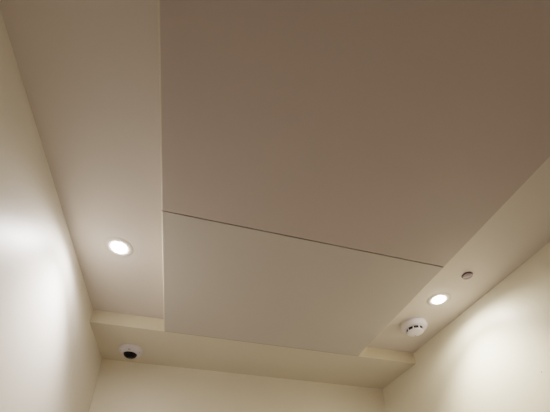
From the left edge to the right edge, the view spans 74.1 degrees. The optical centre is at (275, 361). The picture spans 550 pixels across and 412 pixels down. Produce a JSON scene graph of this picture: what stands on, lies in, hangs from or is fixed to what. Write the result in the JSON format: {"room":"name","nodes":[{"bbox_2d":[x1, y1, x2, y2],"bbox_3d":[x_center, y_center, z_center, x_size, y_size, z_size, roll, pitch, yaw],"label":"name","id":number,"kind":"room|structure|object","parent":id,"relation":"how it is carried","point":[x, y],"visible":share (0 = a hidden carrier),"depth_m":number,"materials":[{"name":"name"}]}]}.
{"room":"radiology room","nodes":[
{"label":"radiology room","id":0,"kind":"room"},
{"bbox_2d":[0,10,101,411],"bbox_3d":[-0.599,0.131,0.021,0.120,2.593,3.897,7,-28,-13],"label":"wall","id":1,"kind":"structure","parent":0,"point":[51,359],"depth_m":1.12,"materials":[{"name":"paint"}]},
{"bbox_2d":[89,359,385,411],"bbox_3d":[-0.146,1.090,1.856,1.804,2.593,0.120,7,-28,-13],"label":"wall","id":2,"kind":"structure","parent":0,"point":[121,386],"depth_m":2.20,"materials":[{"name":"beige paint"}]},
{"bbox_2d":[0,0,549,388],"bbox_3d":[0.327,-0.823,0.796,1.804,0.193,3.657,7,-28,-13],"label":"ceiling","id":3,"kind":"structure","parent":0,"point":[89,69],"depth_m":1.28,"materials":[{"name":"beige paint"}]},
{"bbox_2d":[105,237,132,256],"bbox_3d":[-0.621,-0.448,1.439,0.106,0.013,0.106,7,-28,-13],"label":"recessed light","id":4,"kind":"object","parent":3,"relation":"in","point":[119,249],"visible":1,"depth_m":1.43,"materials":[{"name":"white metal"}]},
{"bbox_2d":[119,344,142,358],"bbox_3d":[-0.801,-0.044,2.005,0.128,0.054,0.128,7,-28,-13],"label":"dome camera","id":5,"kind":"object","parent":3,"relation":"attached to","point":[130,351],"visible":1,"depth_m":1.98,"materials":[{"name":"white plastic"}]},
{"bbox_2d":[162,210,443,355],"bbox_3d":[0.048,-0.297,1.667,1.080,0.073,0.760,7,-28,-13],"label":"panel","id":6,"kind":"object","parent":3,"relation":"attached to","point":[221,280],"visible":0.9,"depth_m":1.54,"materials":[{"name":"white paint"}]},
{"bbox_2d":[157,0,549,266],"bbox_3d":[0.460,-1.030,0.273,1.080,0.073,2.487,7,-28,-13],"label":"panel","id":7,"kind":"object","parent":3,"relation":"attached to","point":[395,128],"visible":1,"depth_m":0.94,"materials":[{"name":"white paint"}]},
{"bbox_2d":[401,317,426,336],"bbox_3d":[0.732,-0.174,1.922,0.131,0.060,0.131,-4,-28,6],"label":"smoke detector","id":8,"kind":"object","parent":3,"relation":"attached to","point":[412,327],"visible":1,"depth_m":1.89,"materials":[{"name":"white plastic"}]},
{"bbox_2d":[427,292,450,305],"bbox_3d":[0.780,-0.294,1.744,0.106,0.013,0.106,7,-28,-13],"label":"recessed light","id":9,"kind":"object","parent":3,"relation":"in","point":[440,299],"visible":1,"depth_m":1.74,"materials":[{"name":"white metal"}]},
{"bbox_2d":[461,272,472,279],"bbox_3d":[0.837,-0.375,1.593,0.046,0.010,0.046,7,-28,-13],"label":"sprinkler cover","id":10,"kind":"object","parent":3,"relation":"attached to","point":[467,275],"visible":1,"depth_m":1.59,"materials":[{"name":"grey plastic"}]},
{"bbox_2d":[383,242,549,411],"bbox_3d":[1.263,0.350,0.456,0.121,2.593,3.897,7,-28,-13],"label":"wall","id":11,"kind":"structure","parent":0,"point":[494,356],"depth_m":1.63,"materials":[{"name":"beige paint"}]}
]}

